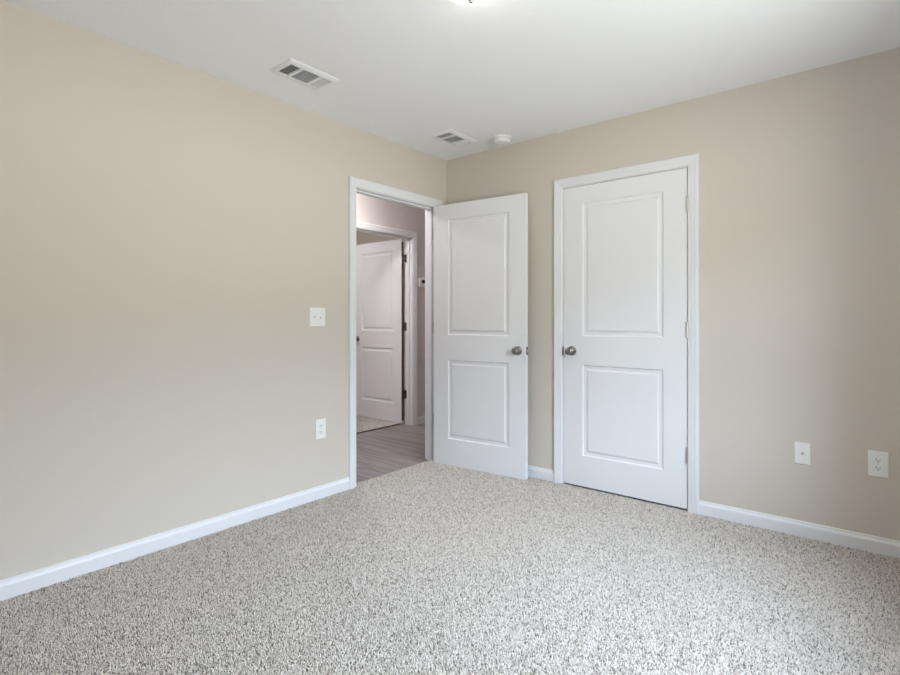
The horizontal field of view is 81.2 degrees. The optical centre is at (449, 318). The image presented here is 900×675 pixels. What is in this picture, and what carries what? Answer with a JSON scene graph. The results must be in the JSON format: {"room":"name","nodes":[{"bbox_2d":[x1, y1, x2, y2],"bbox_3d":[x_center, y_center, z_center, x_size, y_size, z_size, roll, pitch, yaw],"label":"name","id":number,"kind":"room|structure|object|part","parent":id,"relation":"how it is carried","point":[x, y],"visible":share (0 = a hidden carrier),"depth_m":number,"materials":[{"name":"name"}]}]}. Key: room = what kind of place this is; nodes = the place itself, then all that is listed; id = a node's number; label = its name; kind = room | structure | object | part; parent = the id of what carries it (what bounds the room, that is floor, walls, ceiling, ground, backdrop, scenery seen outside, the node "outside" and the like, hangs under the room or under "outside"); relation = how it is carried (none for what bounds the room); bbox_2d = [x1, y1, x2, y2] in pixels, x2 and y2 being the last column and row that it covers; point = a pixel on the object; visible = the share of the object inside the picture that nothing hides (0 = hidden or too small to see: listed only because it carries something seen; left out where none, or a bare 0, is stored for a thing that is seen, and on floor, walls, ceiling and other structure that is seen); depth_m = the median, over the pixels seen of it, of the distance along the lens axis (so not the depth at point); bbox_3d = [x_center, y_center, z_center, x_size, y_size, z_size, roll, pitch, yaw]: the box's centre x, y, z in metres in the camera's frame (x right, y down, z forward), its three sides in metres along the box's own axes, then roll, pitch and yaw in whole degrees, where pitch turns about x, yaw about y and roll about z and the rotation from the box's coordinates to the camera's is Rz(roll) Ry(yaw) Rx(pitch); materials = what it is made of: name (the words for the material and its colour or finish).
{"room":"empty bedroom","nodes":[
{"label":"empty bedroom","id":0,"kind":"room"},
{"bbox_2d":[0,0,445,579],"bbox_3d":[-1.181,-0.026,3.002,0.115,2.540,3.700,0,0,39],"label":"wall","id":1,"kind":"structure","parent":0,"point":[170,232],"depth_m":2.58,"materials":[{"name":"beige paint"}]},
{"bbox_2d":[0,477,349,600],"bbox_3d":[-1.132,1.105,2.961,0.013,0.086,3.470,0,0,39],"label":"baseboard","id":2,"kind":"structure","parent":1,"relation":"attached to","point":[23,583],"depth_m":2.57,"materials":[{"name":"white paint"}]},
{"bbox_2d":[309,308,324,325],"bbox_3d":[-0.836,-0.011,3.317,0.016,0.118,0.120,0,0,39],"label":"light switch","id":3,"kind":"object","parent":1,"relation":"attached to","point":[316,315],"visible":1,"depth_m":3.31,"materials":[{"name":"white plastic"}]},
{"bbox_2d":[315,418,325,438],"bbox_3d":[-0.823,0.701,3.340,0.008,0.124,0.078,0,0,39],"label":"power outlet","id":4,"kind":"object","parent":1,"relation":"attached to","point":[320,424],"visible":1,"depth_m":3.33,"materials":[{"name":"white plastic"}]},
{"bbox_2d":[348,176,442,488],"bbox_3d":[-0.420,0.094,3.925,0.152,2.100,0.961,0,0,39],"label":"door frame","id":5,"kind":"structure","parent":1,"relation":"attached to","point":[355,185],"depth_m":3.74,"materials":[{"name":"white paint"}]},
{"bbox_2d":[434,193,527,479],"bbox_3d":[0.211,0.125,3.950,0.827,2.030,0.157,0,0,34],"label":"door","id":6,"kind":"structure","parent":5,"relation":"attached to","point":[481,246],"depth_m":3.91,"materials":[{"name":"white paint"}]},
{"bbox_3d":[0.468,0.228,3.717,0.065,0.065,0.061,0,0,34],"label":"knob","id":7,"kind":"part","parent":6,"relation":"part of","materials":[{"name":"silver metal"}]},
{"bbox_2d":[356,231,404,411],"bbox_3d":[-2.467,-0.026,5.758,2.995,2.540,3.750,0,0,39],"label":"wall","id":8,"kind":"structure","parent":0,"point":[361,237],"depth_m":6.79,"materials":[{"name":"beige paint"}]},
{"bbox_2d":[356,193,424,416],"bbox_3d":[-1.410,-0.026,4.596,0.115,2.540,5.300,0,0,39],"label":"wall","id":9,"kind":"structure","parent":0,"point":[371,210],"depth_m":5.77,"materials":[{"name":"grey paint"}]},
{"bbox_2d":[356,239,404,422],"bbox_3d":[-0.826,0.137,6.040,0.819,2.030,0.157,0,0,40],"label":"door","id":10,"kind":"structure","parent":9,"relation":"in","point":[380,325],"depth_m":5.99,"materials":[{"name":"white paint"}]},
{"bbox_2d":[356,221,416,425],"bbox_3d":[-0.707,0.108,5.434,0.134,2.110,0.943,0,0,39],"label":"door frame","id":11,"kind":"structure","parent":9,"relation":"attached to","point":[410,237],"depth_m":5.73,"materials":[{"name":"white paint"}]},
{"bbox_2d":[417,415,424,424],"bbox_3d":[-1.360,1.125,4.555,0.013,0.086,5.300,0,0,39],"label":"baseboard","id":12,"kind":"structure","parent":9,"relation":"attached to","point":[421,419],"depth_m":5.81,"materials":[{"name":"white paint"}]},
{"bbox_2d":[418,278,424,286],"bbox_3d":[-0.303,-0.401,5.828,0.026,0.100,0.116,0,0,39],"label":"thermostat","id":13,"kind":"object","parent":9,"relation":"attached to","point":[421,281],"visible":0.79,"depth_m":5.80,"materials":[{"name":"white plastic"}]},
{"bbox_2d":[0,412,898,674],"bbox_3d":[-0.902,1.195,4.067,7.360,0.098,5.470,0,0,39],"label":"floor","id":14,"kind":"structure","parent":0,"point":[430,470],"depth_m":2.84,"materials":[{"name":"carpet"}]},
{"bbox_2d":[356,423,402,433],"bbox_3d":[-0.787,1.174,5.500,0.015,0.040,0.812,0,0,39],"label":"trim","id":15,"kind":"structure","parent":14,"relation":"on","point":[398,423],"depth_m":5.54,"materials":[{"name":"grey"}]},
{"bbox_2d":[0,460,899,674],"bbox_3d":[0.062,1.142,1.978,3.221,0.012,3.475,0,0,39],"label":"carpet","id":16,"kind":"structure","parent":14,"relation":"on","point":[483,486],"depth_m":2.18,"materials":[{"name":"grey carpet"}]},
{"bbox_2d":[3,0,899,160],"bbox_3d":[0.358,-1.346,2.243,3.325,0.100,4.485,0,0,39],"label":"ceiling","id":17,"kind":"structure","parent":0,"point":[408,72],"depth_m":2.49,"materials":[{"name":"white paint"}]},
{"bbox_2d":[269,58,338,89],"bbox_3d":[-0.772,-1.291,2.790,0.200,0.012,0.304,0,0,39],"label":"ceiling vent","id":18,"kind":"object","parent":17,"relation":"in","point":[294,70],"visible":1,"depth_m":2.77,"materials":[{"name":"white metal"}]},
{"bbox_2d":[429,129,476,146],"bbox_3d":[0.024,-1.291,3.765,0.200,0.012,0.304,0,0,39],"label":"ceiling vent","id":19,"kind":"object","parent":17,"relation":"in","point":[451,137],"visible":1,"depth_m":3.74,"materials":[{"name":"white metal"}]},
{"bbox_2d":[452,0,488,5],"bbox_3d":[0.079,-1.237,1.960,0.260,0.119,0.260,0,0,39],"label":"ceiling light","id":20,"kind":"object","parent":17,"relation":"attached to","point":[463,2],"visible":1,"depth_m":2.00,"materials":[{"name":"white glass"}]},
{"bbox_2d":[492,134,511,145],"bbox_3d":[0.373,-1.273,3.756,0.140,0.047,0.140,0,0,39],"label":"smoke detector","id":21,"kind":"object","parent":17,"relation":"attached to","point":[502,139],"visible":1,"depth_m":3.71,"materials":[{"name":"white plastic"}]},
{"bbox_2d":[446,48,899,540],"bbox_3d":[1.267,-0.026,3.307,3.275,2.540,0.115,0,0,39],"label":"wall","id":22,"kind":"structure","parent":0,"point":[799,173],"depth_m":2.81,"materials":[{"name":"beige paint"}]},
{"bbox_2d":[564,168,687,508],"bbox_3d":[1.111,0.117,3.386,0.815,2.030,0.157,0,0,39],"label":"door","id":23,"kind":"structure","parent":22,"relation":"in","point":[626,324],"depth_m":3.34,"materials":[{"name":"white paint"}]},
{"bbox_3d":[0.815,0.220,3.567,0.065,0.065,0.061,0,0,39],"label":"knob","id":24,"kind":"part","parent":23,"relation":"part of","materials":[{"name":"silver metal"}]},
{"bbox_2d":[554,153,698,513],"bbox_3d":[1.128,0.088,3.410,0.943,2.110,0.134,0,0,39],"label":"door frame","id":25,"kind":"structure","parent":22,"relation":"attached to","point":[691,162],"depth_m":3.13,"materials":[{"name":"white paint"}]},
{"bbox_2d":[528,465,899,558],"bbox_3d":[1.187,1.105,3.290,3.147,0.086,0.013,0,0,39],"label":"baseboard","id":26,"kind":"structure","parent":22,"relation":"attached to","point":[879,545],"depth_m":2.76,"materials":[{"name":"white paint"}]},
{"bbox_2d":[794,442,809,464],"bbox_3d":[1.845,0.706,2.746,0.070,0.114,0.016,0,0,39],"label":"outlet","id":27,"kind":"object","parent":22,"relation":"attached to","point":[801,450],"visible":1,"depth_m":2.75,"materials":[{"name":"white plastic"}]},
{"bbox_2d":[868,450,888,477],"bbox_3d":[2.085,0.707,2.554,0.078,0.124,0.008,0,0,39],"label":"power outlet","id":28,"kind":"object","parent":22,"relation":"attached to","point":[878,462],"visible":1,"depth_m":2.55,"materials":[{"name":"white plastic"}]},
{"bbox_2d":[874,465,882,470],"bbox_3d":[2.083,0.727,2.552,0.034,0.027,0.002,0,0,39],"label":"receptacle","id":29,"kind":"object","parent":28,"relation":"attached to","point":[876,467],"depth_m":2.55,"materials":[{"name":"grey plastic"}]},
{"bbox_2d":[874,457,882,462],"bbox_3d":[2.083,0.688,2.552,0.034,0.027,0.002,0,0,39],"label":"receptacle","id":30,"kind":"object","parent":28,"relation":"attached to","point":[876,459],"depth_m":2.55,"materials":[{"name":"grey plastic"}]}
]}

